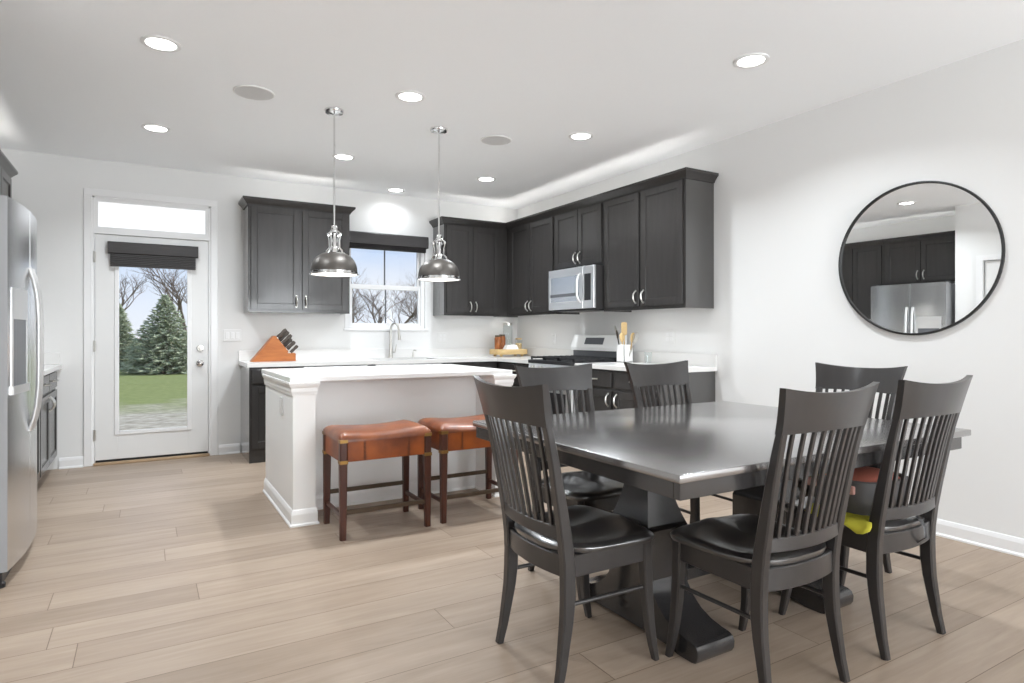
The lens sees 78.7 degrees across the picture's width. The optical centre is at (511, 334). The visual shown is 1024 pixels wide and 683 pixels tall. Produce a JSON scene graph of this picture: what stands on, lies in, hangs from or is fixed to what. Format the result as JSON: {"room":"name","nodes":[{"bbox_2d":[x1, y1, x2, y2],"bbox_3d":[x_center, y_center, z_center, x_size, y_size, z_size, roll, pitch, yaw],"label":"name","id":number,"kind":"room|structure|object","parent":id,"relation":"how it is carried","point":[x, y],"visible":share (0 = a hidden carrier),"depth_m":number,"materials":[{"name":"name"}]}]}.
{"room":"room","nodes":[
{"label":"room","id":0,"kind":"room"},
{"bbox_2d":[0,148,516,469],"bbox_3d":[-2.188,-0.192,6.578,5.420,2.742,0.140,0,0,-30],"label":"wall","id":1,"kind":"structure","parent":0,"point":[51,187],"depth_m":6.12,"materials":[{"name":"white paint"}]},
{"bbox_2d":[44,353,59,364],"bbox_3d":[-3.699,0.214,4.412,0.619,0.101,2.065,0,0,-30],"label":"backsplash","id":2,"kind":"structure","parent":1,"relation":"attached to","point":[49,358],"depth_m":5.41,"materials":[{"name":"stone"}]},
{"bbox_2d":[59,456,83,468],"bbox_3d":[-3.877,1.131,5.493,0.177,0.096,0.022,0,0,-30],"label":"baseboard","id":3,"kind":"structure","parent":1,"relation":"attached to","point":[78,461],"depth_m":5.49,"materials":[{"name":"white"}]},
{"bbox_2d":[84,188,217,466],"bbox_3d":[-3.361,-0.060,5.857,1.081,2.477,0.117,0,0,-30],"label":"door frame","id":4,"kind":"structure","parent":1,"relation":"attached to","point":[90,194],"depth_m":5.70,"materials":[{"name":"white wood"}]},
{"bbox_2d":[93,234,209,465],"bbox_3d":[-3.357,0.140,5.846,0.942,2.078,0.179,0,0,-30],"label":"door","id":5,"kind":"structure","parent":1,"relation":"in","point":[113,446],"depth_m":5.77,"materials":[{"name":"white wood"}]},
{"bbox_2d":[95,198,207,235],"bbox_3d":[-3.358,-1.085,5.853,0.921,0.272,0.048,0,0,-30],"label":"window","id":6,"kind":"structure","parent":1,"relation":"in","point":[109,213],"depth_m":5.83,"materials":[{"name":"white glass"}]},
{"bbox_2d":[107,241,197,269],"bbox_3d":[-3.319,-0.723,5.795,0.729,0.221,0.063,0,0,-30],"label":"window blind","id":7,"kind":"object","parent":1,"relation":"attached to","point":[122,254],"visible":1,"depth_m":5.77,"materials":[{"name":"black fabric"}]},
{"bbox_2d":[219,443,239,454],"bbox_3d":[-2.779,1.131,6.138,0.185,0.096,0.022,0,0,-30],"label":"baseboard","id":8,"kind":"structure","parent":1,"relation":"attached to","point":[224,449],"depth_m":6.14,"materials":[{"name":"white"}]},
{"bbox_2d":[223,330,240,340],"bbox_3d":[-2.758,0.014,6.157,0.162,0.115,0.010,0,0,-30],"label":"light switch","id":9,"kind":"object","parent":1,"relation":"attached to","point":[228,335],"visible":1,"depth_m":6.15,"materials":[{"name":"white plastic"}]},
{"bbox_2d":[238,196,355,314],"bbox_3d":[-2.159,-0.757,6.302,1.074,1.096,0.364,0,0,-30],"label":"upper cabinet","id":10,"kind":"object","parent":1,"relation":"attached to","point":[283,238],"visible":1,"depth_m":6.14,"materials":[{"name":"black wood"}]},
{"bbox_2d":[344,248,427,330],"bbox_3d":[-1.418,-0.549,7.005,0.970,1.025,0.122,0,0,-30],"label":"window","id":11,"kind":"structure","parent":1,"relation":"in","point":[421,286],"depth_m":7.08,"materials":[{"name":"white wood"}]},
{"bbox_2d":[350,231,428,252],"bbox_3d":[-1.367,-1.017,6.931,0.919,0.179,0.078,0,0,-30],"label":"window blind","id":12,"kind":"object","parent":1,"relation":"attached to","point":[358,240],"visible":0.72,"depth_m":6.90,"materials":[{"name":"black fabric"}]},
{"bbox_2d":[438,332,446,341],"bbox_3d":[-0.813,0.039,7.298,0.116,0.115,0.008,0,0,-30],"label":"wall outlet","id":13,"kind":"object","parent":1,"relation":"attached to","point":[442,336],"visible":1,"depth_m":7.30,"materials":[{"name":"white plastic"}]},
{"bbox_2d":[429,216,506,316],"bbox_3d":[-0.493,-0.757,7.279,0.864,1.096,0.364,0,0,-30],"label":"upper cabinet","id":14,"kind":"object","parent":1,"relation":"attached to","point":[478,248],"visible":0.98,"depth_m":7.16,"materials":[{"name":"black wood"}]},
{"bbox_2d":[0,0,1023,208],"bbox_3d":[-1.041,-1.638,1.193,8.890,0.150,10.591,0,0,-30],"label":"ceiling","id":15,"kind":"structure","parent":0,"point":[652,81],"depth_m":3.80,"materials":[{"name":"white paint"}]},
{"bbox_2d":[141,124,170,132],"bbox_3d":[-2.701,-1.559,4.737,0.196,0.008,0.196,0,0,-30],"label":"recessed light","id":16,"kind":"object","parent":15,"relation":"in","point":[157,128],"visible":1,"depth_m":4.74,"materials":[{"name":"white plastic"}]},
{"bbox_2d":[140,35,181,51],"bbox_3d":[-1.888,-1.559,3.359,0.196,0.008,0.196,0,0,-30],"label":"recessed light","id":17,"kind":"object","parent":15,"relation":"in","point":[155,42],"visible":1,"depth_m":3.35,"materials":[{"name":"white plastic"}]},
{"bbox_2d":[233,85,274,100],"bbox_3d":[-1.670,-1.559,4.040,0.250,0.008,0.250,0,0,-30],"label":"ceiling speaker","id":18,"kind":"object","parent":15,"relation":"attached to","point":[252,92],"visible":1,"depth_m":4.03,"materials":[{"name":"white plastic"}]},
{"bbox_2d":[309,107,358,276],"bbox_3d":[-1.241,-0.988,4.361,0.334,1.151,0.334,0,0,-30],"label":"pendant light","id":19,"kind":"object","parent":15,"relation":"hanging from","point":[333,262],"visible":1,"depth_m":4.31,"materials":[{"name":"silver metal"}]},
{"bbox_2d":[313,273,354,275],"bbox_3d":[-1.241,-0.420,4.361,0.306,0.003,0.306,0,0,-30],"label":"diffuser","id":20,"kind":"object","parent":19,"relation":"attached to","point":[315,274],"depth_m":4.39,"materials":[{"name":"white glass"}]},
{"bbox_2d":[332,154,354,160],"bbox_3d":[-1.484,-1.559,5.506,0.196,0.008,0.196,0,0,-30],"label":"recessed light","id":21,"kind":"object","parent":15,"relation":"in","point":[346,157],"visible":0.95,"depth_m":5.50,"materials":[{"name":"white"}]},
{"bbox_2d":[387,188,404,192],"bbox_3d":[-1.259,-1.559,6.774,0.196,0.008,0.196,0,0,-30],"label":"recessed light","id":22,"kind":"object","parent":15,"relation":"in","point":[396,190],"visible":1,"depth_m":6.78,"materials":[{"name":"white plastic"}]},
{"bbox_2d":[395,91,424,102],"bbox_3d":[-0.668,-1.559,4.106,0.196,0.008,0.196,0,0,-30],"label":"recessed light","id":23,"kind":"object","parent":15,"relation":"in","point":[406,96],"visible":1,"depth_m":4.10,"materials":[{"name":"white"}]},
{"bbox_2d":[417,126,460,281],"bbox_3d":[-0.557,-0.988,4.762,0.334,1.151,0.334,0,0,-30],"label":"pendant light","id":24,"kind":"object","parent":15,"relation":"hanging from","point":[438,269],"visible":1,"depth_m":4.71,"materials":[{"name":"silver metal"}]},
{"bbox_2d":[420,278,458,280],"bbox_3d":[-0.557,-0.420,4.762,0.306,0.003,0.306,0,0,-30],"label":"diffuser","id":25,"kind":"object","parent":24,"relation":"attached to","point":[421,279],"depth_m":4.79,"materials":[{"name":"white"}]},
{"bbox_2d":[477,177,495,181],"bbox_3d":[-0.259,-1.559,6.293,0.196,0.008,0.196,0,0,-30],"label":"recessed light","id":26,"kind":"object","parent":15,"relation":"in","point":[482,179],"visible":1,"depth_m":6.30,"materials":[{"name":"white plastic"}]},
{"bbox_2d":[481,135,511,144],"bbox_3d":[-0.129,-1.559,5.030,0.250,0.008,0.250,0,0,-30],"label":"ceiling speaker","id":27,"kind":"object","parent":15,"relation":"attached to","point":[491,139],"visible":1,"depth_m":5.02,"materials":[{"name":"grey"}]},
{"bbox_2d":[569,132,593,140],"bbox_3d":[0.545,-1.559,4.929,0.196,0.008,0.196,0,0,-30],"label":"recessed light","id":28,"kind":"object","parent":15,"relation":"in","point":[579,136],"visible":1,"depth_m":4.92,"materials":[{"name":"white"}]},
{"bbox_2d":[733,53,769,68],"bbox_3d":[1.366,-1.559,3.568,0.196,0.008,0.196,0,0,-30],"label":"recessed light","id":29,"kind":"object","parent":15,"relation":"in","point":[751,60],"visible":1,"depth_m":3.56,"materials":[{"name":"white plastic"}]},
{"bbox_2d":[0,452,1023,682],"bbox_3d":[-1.041,1.239,1.193,8.890,0.120,10.591,0,0,-30],"label":"floor","id":30,"kind":"structure","parent":0,"point":[183,570],"depth_m":2.68,"materials":[{"name":"brown wood"}]},
{"bbox_2d":[0,195,43,588],"bbox_3d":[-2.832,0.260,3.135,0.777,1.838,0.910,0,0,-30],"label":"refrigerator","id":31,"kind":"object","parent":30,"relation":"on","point":[21,304],"visible":1,"depth_m":3.04,"materials":[{"name":"grey metal"}]},
{"bbox_2d":[37,413,39,481],"bbox_3d":[-3.426,0.741,3.973,0.644,0.876,1.000,0,0,-30],"label":"base cabinet","id":32,"kind":"object","parent":30,"relation":"on","point":[38,420],"visible":0.03,"depth_m":4.48,"materials":[{"name":"black wood"}]},
{"bbox_2d":[38,371,58,480],"bbox_3d":[-3.944,0.741,4.857,0.644,0.876,1.046,0,0,-30],"label":"base cabinet","id":33,"kind":"object","parent":30,"relation":"on","point":[48,411],"visible":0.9,"depth_m":4.93,"materials":[{"name":"black wood"}]},
{"bbox_2d":[44,353,61,375],"bbox_3d":[-3.693,0.233,4.416,0.634,0.139,2.065,0,0,-30],"label":"countertop","id":34,"kind":"structure","parent":33,"relation":"on","point":[51,360],"depth_m":5.40,"materials":[{"name":"stone"}]},
{"bbox_2d":[241,366,302,463],"bbox_3d":[-2.323,0.741,6.035,0.478,0.876,0.659,0,0,-30],"label":"base cabinet","id":35,"kind":"object","parent":30,"relation":"on","point":[253,387],"visible":0.3,"depth_m":5.72,"materials":[{"name":"black wood"}]},
{"bbox_2d":[303,365,366,367],"bbox_3d":[-1.841,0.743,6.303,0.616,0.872,0.645,0,0,-30],"label":"dishwasher","id":36,"kind":"object","parent":30,"relation":"on","point":[329,365],"visible":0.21,"depth_m":6.08,"materials":[{"name":"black metal"}]},
{"bbox_2d":[322,420,431,540],"bbox_3d":[-0.837,0.868,3.862,0.564,0.621,0.414,0,0,-30],"label":"bar stool","id":37,"kind":"object","parent":30,"relation":"on","point":[404,439],"visible":1,"depth_m":3.75,"materials":[{"name":"brown leather"}]},
{"bbox_2d":[323,420,430,441],"bbox_3d":[-0.837,0.588,3.862,0.564,0.061,0.414,0,0,-30],"label":"cushion","id":38,"kind":"object","parent":37,"relation":"on","point":[400,430],"depth_m":3.74,"materials":[{"name":"leather"}]},
{"bbox_2d":[261,364,516,527],"bbox_3d":[-0.937,0.722,4.663,1.602,0.914,1.106,0,0,-30],"label":"kitchen island","id":39,"kind":"object","parent":30,"relation":"on","point":[300,402],"visible":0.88,"depth_m":4.37,"materials":[{"name":"wood"}]},
{"bbox_2d":[280,396,282,414],"bbox_3d":[-1.522,0.474,4.118,0.010,0.120,0.075,0,0,-30],"label":"outlet","id":40,"kind":"object","parent":39,"relation":"attached to","point":[281,397],"depth_m":4.09,"materials":[{"name":"white plastic"}]},
{"bbox_2d":[261,364,511,382],"bbox_3d":[-0.949,0.281,4.669,1.574,0.032,1.085,0,0,-30],"label":"island countertop","id":41,"kind":"structure","parent":39,"relation":"on","point":[318,374],"depth_m":4.41,"materials":[{"name":"stone"}]},
{"bbox_2d":[417,414,517,523],"bbox_3d":[-0.298,0.868,4.190,0.564,0.621,0.414,0,0,-30],"label":"bar stool","id":42,"kind":"object","parent":30,"relation":"on","point":[457,433],"visible":0.51,"depth_m":3.98,"materials":[{"name":"leather"}]},
{"bbox_2d":[418,414,484,432],"bbox_3d":[-0.298,0.588,4.190,0.564,0.061,0.414,0,0,-30],"label":"cushion","id":43,"kind":"object","parent":42,"relation":"on","point":[457,424],"depth_m":4.00,"materials":[{"name":"leather"}]},
{"bbox_2d":[442,361,496,367],"bbox_3d":[-0.537,0.741,7.082,0.533,0.876,0.659,0,0,-30],"label":"base cabinet","id":44,"kind":"object","parent":30,"relation":"on","point":[490,364],"visible":0.02,"depth_m":6.86,"materials":[{"name":"black wood"}]},
{"bbox_2d":[497,361,528,386],"bbox_3d":[0.111,0.741,7.078,0.664,0.876,1.319,0,0,-30],"label":"base cabinet","id":45,"kind":"object","parent":30,"relation":"on","point":[500,365],"visible":0.13,"depth_m":6.68,"materials":[{"name":"black wood"}]},
{"bbox_2d":[238,347,572,367],"bbox_3d":[-0.990,0.233,6.433,3.220,0.139,1.321,0,0,-30],"label":"countertop","id":46,"kind":"structure","parent":45,"relation":"on","point":[326,357],"depth_m":6.75,"materials":[{"name":"stone"}]},
{"bbox_2d":[250,336,295,361],"bbox_3d":[-2.321,0.140,6.058,0.405,0.247,0.130,0,0,-30],"label":"knife block","id":47,"kind":"object","parent":46,"relation":"on","point":[273,349],"visible":0.97,"depth_m":6.00,"materials":[{"name":"brown wood"}]},
{"bbox_2d":[276,329,286,338],"bbox_3d":[-2.244,0.003,6.065,0.117,0.117,0.024,0,0,-25],"label":"kitchen knife","id":48,"kind":"object","parent":47,"relation":"in","point":[283,331],"visible":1,"depth_m":6.06,"materials":[{"name":"black metal"}]},
{"bbox_2d":[279,331,288,341],"bbox_3d":[-2.246,0.030,6.122,0.124,0.124,0.024,0,0,-25],"label":"kitchen knife","id":49,"kind":"object","parent":47,"relation":"in","point":[283,336],"visible":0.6,"depth_m":6.12,"materials":[{"name":"black metal"}]},
{"bbox_2d":[281,334,291,344],"bbox_3d":[-2.208,0.059,6.097,0.120,0.120,0.024,0,0,-26],"label":"kitchen knife","id":50,"kind":"object","parent":47,"relation":"in","point":[289,336],"visible":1,"depth_m":6.09,"materials":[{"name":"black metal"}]},
{"bbox_2d":[284,339,291,346],"bbox_3d":[-2.219,0.093,6.150,0.110,0.110,0.024,0,0,-25],"label":"kitchen knife","id":51,"kind":"object","parent":47,"relation":"in","point":[289,340],"visible":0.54,"depth_m":6.15,"materials":[{"name":"black metal"}]},
{"bbox_2d":[286,341,295,349],"bbox_3d":[-2.174,0.119,6.112,0.110,0.110,0.024,0,0,-25],"label":"kitchen knife","id":52,"kind":"object","parent":47,"relation":"in","point":[292,343],"visible":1,"depth_m":6.11,"materials":[{"name":"black metal"}]},
{"bbox_2d":[388,322,400,357],"bbox_3d":[-1.287,0.066,6.892,0.166,0.395,0.073,0,0,22],"label":"faucet","id":53,"kind":"object","parent":46,"relation":"on","point":[391,352],"visible":1,"depth_m":6.89,"materials":[{"name":"silver metal"}]},
{"bbox_2d":[367,363,441,365],"bbox_3d":[-1.176,0.403,6.712,0.744,0.200,0.414,0,0,-30],"label":"sink","id":54,"kind":"object","parent":46,"relation":"in","point":[408,363],"visible":0.02,"depth_m":6.52,"materials":[{"name":"metal"}]},
{"bbox_2d":[490,349,526,356],"bbox_3d":[-0.042,0.221,7.406,0.400,0.085,0.220,0,0,-30],"label":"wooden tray","id":55,"kind":"object","parent":46,"relation":"on","point":[495,352],"visible":0.98,"depth_m":7.31,"materials":[{"name":"brown wood"}]},
{"bbox_2d":[494,335,500,348],"bbox_3d":[-0.165,0.097,7.311,0.080,0.165,0.079,0,0,-30],"label":"spice jar","id":56,"kind":"object","parent":55,"relation":"on","point":[497,340],"visible":0.94,"depth_m":7.28,"materials":[{"name":"brown wood"}]},
{"bbox_2d":[499,334,504,348],"bbox_3d":[-0.117,0.092,7.397,0.080,0.175,0.079,0,0,-30],"label":"spice jar","id":57,"kind":"object","parent":55,"relation":"on","point":[502,335],"visible":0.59,"depth_m":7.36,"materials":[{"name":"brown wood"}]},
{"bbox_2d":[503,322,511,333],"bbox_3d":[-0.050,0.021,7.459,0.110,0.318,0.110,0,0,-30],"label":"glass bottle","id":58,"kind":"object","parent":55,"relation":"on","point":[504,323],"visible":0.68,"depth_m":7.42,"materials":[{"name":"clear glass"}]},
{"bbox_2d":[503,344,518,348],"bbox_3d":[-0.014,0.145,7.359,0.170,0.070,0.090,0,0,-30],"label":"butter dish","id":59,"kind":"object","parent":55,"relation":"on","point":[510,346],"visible":0.98,"depth_m":7.33,"materials":[{"name":"white ceramic"}]},
{"bbox_2d":[515,338,521,348],"bbox_3d":[0.079,0.115,7.477,0.090,0.130,0.089,0,0,-30],"label":"glass jar","id":60,"kind":"object","parent":55,"relation":"on","point":[519,345],"visible":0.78,"depth_m":7.45,"materials":[{"name":"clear glass"}]},
{"bbox_2d":[473,375,658,682],"bbox_3d":[0.189,0.670,2.299,0.566,1.023,0.483,0,0,-30],"label":"dining chair","id":61,"kind":"object","parent":30,"relation":"on","point":[566,542],"visible":1,"depth_m":2.17,"materials":[{"name":"black wood"}]},
{"bbox_2d":[514,363,623,599],"bbox_3d":[0.344,0.670,3.077,0.483,1.023,0.566,0,0,-30],"label":"dining chair","id":62,"kind":"object","parent":30,"relation":"on","point":[580,487],"visible":0.49,"depth_m":3.16,"materials":[{"name":"black wood"}]},
{"bbox_2d":[528,335,626,413],"bbox_3d":[0.604,0.593,6.151,0.711,1.172,0.770,0,0,-30],"label":"gas range","id":63,"kind":"object","parent":30,"relation":"on","point":[586,348],"visible":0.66,"depth_m":6.09,"materials":[{"name":"silver metal"}]},
{"bbox_2d":[530,359,615,363],"bbox_3d":[0.607,0.265,6.153,0.548,0.017,0.762,0,0,-30],"label":"cooktop","id":64,"kind":"object","parent":63,"relation":"in","point":[532,361],"depth_m":5.90,"materials":[{"name":"black metal"}]},
{"bbox_2d":[577,369,714,411],"bbox_3d":[1.106,0.741,5.382,0.664,0.876,1.057,0,0,-30],"label":"base cabinet","id":65,"kind":"object","parent":30,"relation":"on","point":[612,390],"visible":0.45,"depth_m":5.12,"materials":[{"name":"black wood"}]},
{"bbox_2d":[575,351,716,371],"bbox_3d":[1.120,0.233,5.379,0.644,0.139,1.077,0,0,-30],"label":"countertop","id":66,"kind":"structure","parent":65,"relation":"on","point":[697,362],"depth_m":5.38,"materials":[{"name":"stone"}]},
{"bbox_2d":[616,344,632,362],"bbox_3d":[1.054,0.181,5.834,0.110,0.165,0.110,0,0,-30],"label":"utensil crock","id":67,"kind":"object","parent":66,"relation":"on","point":[623,351],"visible":0.88,"depth_m":5.79,"materials":[{"name":"white ceramic"}]},
{"bbox_2d":[619,333,623,344],"bbox_3d":[1.022,0.119,5.784,0.072,0.266,0.022,0,0,-43],"label":"wooden spoon","id":68,"kind":"object","parent":67,"relation":"in","point":[621,335],"visible":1,"depth_m":5.77,"materials":[{"name":"brown wood"}]},
{"bbox_2d":[621,322,626,344],"bbox_3d":[1.048,0.070,5.838,0.056,0.362,0.017,0,0,10],"label":"wooden spatula","id":69,"kind":"object","parent":67,"relation":"in","point":[623,324],"visible":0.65,"depth_m":5.84,"materials":[{"name":"brown wood"}]},
{"bbox_2d":[630,332,634,349],"bbox_3d":[1.114,0.118,5.795,0.050,0.267,0.073,0,0,-6],"label":"wooden spoon","id":70,"kind":"object","parent":67,"relation":"in","point":[633,333],"visible":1,"depth_m":5.77,"materials":[{"name":"brown wood"}]},
{"bbox_2d":[630,332,634,341],"bbox_3d":[1.115,0.030,5.776,0.054,0.091,0.028,0,0,-30],"label":"spoon bowl","id":71,"kind":"object","parent":70,"relation":"on","point":[632,334],"depth_m":5.77,"materials":[{"name":"brown wood"}]},
{"bbox_2d":[629,332,638,356],"bbox_3d":[1.115,0.116,5.763,0.121,0.273,0.053,0,0,23],"label":"whisk","id":72,"kind":"object","parent":67,"relation":"in","point":[636,332],"visible":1,"depth_m":5.77,"materials":[{"name":"silver metal"}]},
{"bbox_2d":[624,360,731,522],"bbox_3d":[0.967,0.670,3.437,0.483,1.023,0.566,0,0,-30],"label":"dining chair","id":73,"kind":"object","parent":30,"relation":"on","point":[675,373],"visible":0.28,"depth_m":3.63,"materials":[{"name":"black wood"}]},
{"bbox_2d":[473,401,970,663],"bbox_3d":[0.880,0.791,2.777,1.697,0.775,1.312,0,0,-30],"label":"dining table","id":74,"kind":"object","parent":30,"relation":"on","point":[662,456],"visible":0.72,"depth_m":2.44,"materials":[{"name":"black wood"}]},
{"bbox_2d":[665,382,879,682],"bbox_3d":[0.881,0.670,2.158,0.483,1.023,0.566,0,0,-30],"label":"dining chair","id":75,"kind":"object","parent":30,"relation":"on","point":[739,549],"visible":1,"depth_m":2.00,"materials":[{"name":"black wood"}]},
{"bbox_2d":[798,362,907,573],"bbox_3d":[1.625,0.670,3.176,0.566,1.023,0.483,0,0,-30],"label":"dining chair","id":76,"kind":"object","parent":30,"relation":"on","point":[828,376],"visible":0.24,"depth_m":3.24,"materials":[{"name":"black wood"}]},
{"bbox_2d":[778,375,972,660],"bbox_3d":[1.442,0.670,2.499,0.483,1.023,0.566,0,0,-30],"label":"dining chair","id":77,"kind":"object","parent":30,"relation":"on","point":[895,529],"visible":0.72,"depth_m":2.31,"materials":[{"name":"black wood"}]},
{"bbox_2d":[804,503,871,533],"bbox_3d":[1.264,0.715,2.422,0.129,0.045,0.298,0,0,-30],"label":"cloth","id":78,"kind":"object","parent":77,"relation":"on","point":[860,524],"visible":0.36,"depth_m":2.33,"materials":[{"name":"yellow fabric"}]},
{"bbox_2d":[807,466,927,542],"bbox_3d":[1.418,0.675,2.498,0.326,0.264,0.385,0,0,-30],"label":"seat","id":79,"kind":"object","parent":77,"relation":"on","point":[864,481],"visible":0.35,"depth_m":2.39,"materials":[{"name":"brown"}]},
{"bbox_2d":[825,466,899,481],"bbox_3d":[1.402,0.563,2.532,0.273,0.039,0.264,0,0,-30],"label":"cushion","id":80,"kind":"object","parent":79,"relation":"on","point":[862,474],"depth_m":2.44,"materials":[{"name":"fabric"}]},
{"bbox_2d":[517,39,1023,537],"bbox_3d":[2.733,-0.192,3.405,0.140,2.742,10.311,0,0,-30],"label":"wall","id":81,"kind":"structure","parent":0,"point":[788,192],"depth_m":4.11,"materials":[{"name":"white paint"}]},
{"bbox_2d":[504,209,579,316],"bbox_3d":[0.232,-0.757,7.157,0.377,1.096,1.303,0,0,-30],"label":"upper cabinet","id":82,"kind":"object","parent":81,"relation":"attached to","point":[531,238],"visible":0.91,"depth_m":6.91,"materials":[{"name":"black wood"}]},
{"bbox_2d":[551,194,603,269],"bbox_3d":[0.767,-0.976,6.243,0.377,0.659,0.811,0,0,-30],"label":"upper cabinet","id":83,"kind":"object","parent":81,"relation":"attached to","point":[579,225],"visible":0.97,"depth_m":6.11,"materials":[{"name":"black wood"}]},
{"bbox_2d":[549,265,603,312],"bbox_3d":[0.729,-0.434,6.190,0.494,0.418,0.747,0,0,-30],"label":"microwave","id":84,"kind":"object","parent":83,"relation":"attached to","point":[577,289],"visible":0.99,"depth_m":5.98,"materials":[{"name":"grey metal"}]},
{"bbox_2d":[600,167,718,311],"bbox_3d":[1.244,-0.757,5.430,0.377,1.096,1.070,0,0,-30],"label":"upper cabinet","id":85,"kind":"object","parent":81,"relation":"attached to","point":[659,230],"visible":1,"depth_m":5.17,"materials":[{"name":"black wood"}]},
{"bbox_2d":[665,330,674,342],"bbox_3d":[1.397,0.024,5.537,0.008,0.115,0.116,0,0,-30],"label":"wall outlet","id":86,"kind":"object","parent":81,"relation":"attached to","point":[669,334],"visible":1,"depth_m":5.53,"materials":[{"name":"white plastic"}]},
{"bbox_2d":[633,351,716,366],"bbox_3d":[1.390,0.214,5.537,0.019,0.101,1.077,0,0,-30],"label":"backsplash","id":87,"kind":"structure","parent":81,"relation":"attached to","point":[696,359],"depth_m":5.45,"materials":[{"name":"stone"}]},
{"bbox_2d":[838,181,1005,334],"bbox_3d":[2.421,-0.453,3.765,0.027,0.924,0.924,0,0,-32],"label":"round mirror","id":88,"kind":"object","parent":81,"relation":"attached to","point":[922,257],"visible":1,"depth_m":3.72,"materials":[{"name":"black mirror"}]},
{"bbox_2d":[936,518,1023,557],"bbox_3d":[3.467,1.131,1.992,0.022,0.096,7.130,0,0,-30],"label":"baseboard","id":89,"kind":"structure","parent":81,"relation":"attached to","point":[992,540],"depth_m":3.46,"materials":[{"name":"white wood"}]},
{"bbox_3d":[-3.807,-0.192,3.843,0.140,2.742,3.221,0,0,-30],"label":"wall","id":90,"kind":"structure","parent":0,"visible":0},
{"bbox_2d":[0,150,17,197],"bbox_3d":[-3.911,-0.757,4.548,0.389,1.096,0.898,0,0,-30],"label":"upper cabinet","id":91,"kind":"object","parent":90,"relation":"attached to","point":[7,170],"visible":0.3,"depth_m":4.74,"materials":[{"name":"black wood"}]},
{"label":"outside","id":92,"kind":"structure","parent":0,"visible":0},
{"bbox_2d":[119,343,186,430],"bbox_3d":[-19.145,1.579,62.310,150.000,0.200,113.129,0,0,-30],"label":"lawn","id":93,"kind":"structure","parent":92,"point":[146,400],"depth_m":13.89,"materials":[{"name":"green plant"}]},
{"bbox_2d":[119,304,138,367],"bbox_3d":[-16.282,0.103,25.864,2.194,2.751,2.295,0,0,-30],"label":"spruce tree","id":94,"kind":"object","parent":93,"relation":"on","point":[124,336],"visible":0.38,"depth_m":25.68,"materials":[{"name":"green plant"}]},
{"bbox_2d":[119,271,147,309],"bbox_3d":[-24.215,-1.842,37.122,4.710,6.754,4.202,0,0,-44],"label":"bare tree","id":95,"kind":"object","parent":93,"relation":"on","point":[122,282],"visible":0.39,"depth_m":37.37,"materials":[{"name":"plant"}]},
{"bbox_2d":[119,294,186,373],"bbox_3d":[-13.264,-0.023,23.759,3.280,3.004,3.155,0,0,6],"label":"spruce tree","id":96,"kind":"object","parent":93,"relation":"on","point":[163,349],"visible":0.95,"depth_m":23.27,"materials":[{"name":"green plant"}]},
{"bbox_2d":[133,268,186,362],"bbox_3d":[-15.343,-1.575,29.617,4.981,6.212,3.852,0,0,2],"label":"bare tree","id":97,"kind":"object","parent":93,"relation":"on","point":[167,291],"visible":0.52,"depth_m":29.43,"materials":[{"name":"grey plant"}]},
{"bbox_2d":[351,269,368,322],"bbox_3d":[-9.686,-1.236,36.737,2.696,5.558,3.351,0,0,-30],"label":"bare tree","id":98,"kind":"object","parent":93,"relation":"on","point":[354,299],"visible":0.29,"depth_m":36.93,"materials":[{"name":"grey plant"}]},
{"bbox_2d":[352,289,378,314],"bbox_3d":[-13.535,-1.663,48.550,4.390,6.410,5.414,0,0,29],"label":"bare tree","id":99,"kind":"object","parent":93,"relation":"on","point":[354,289],"visible":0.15,"depth_m":49.43,"materials":[{"name":"plant"}]},
{"bbox_2d":[352,277,410,322],"bbox_3d":[-8.423,-1.011,38.413,3.536,5.103,4.437,0,0,27],"label":"bare tree","id":100,"kind":"object","parent":93,"relation":"on","point":[381,317],"visible":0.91,"depth_m":38.13,"materials":[{"name":"grey plant"}]},
{"bbox_2d":[386,283,416,322],"bbox_3d":[-7.905,-1.422,49.906,4.812,5.927,4.733,0,0,-5],"label":"bare tree","id":101,"kind":"object","parent":93,"relation":"on","point":[399,318],"visible":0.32,"depth_m":49.94,"materials":[{"name":"grey plant"}]},
{"bbox_2d":[393,285,416,322],"bbox_3d":[-5.646,-1.036,38.430,3.384,5.170,4.553,0,0,-6],"label":"bare tree","id":102,"kind":"object","parent":93,"relation":"on","point":[413,299],"visible":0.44,"depth_m":38.03,"materials":[{"name":"grey plant"}]},
{"bbox_2d":[398,273,416,295],"bbox_3d":[-6.274,-1.912,51.673,6.787,6.895,4.106,0,0,-34],"label":"bare tree","id":103,"kind":"object","parent":93,"relation":"on","point":[413,273],"visible":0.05,"depth_m":50.59,"materials":[{"name":"grey plant"}]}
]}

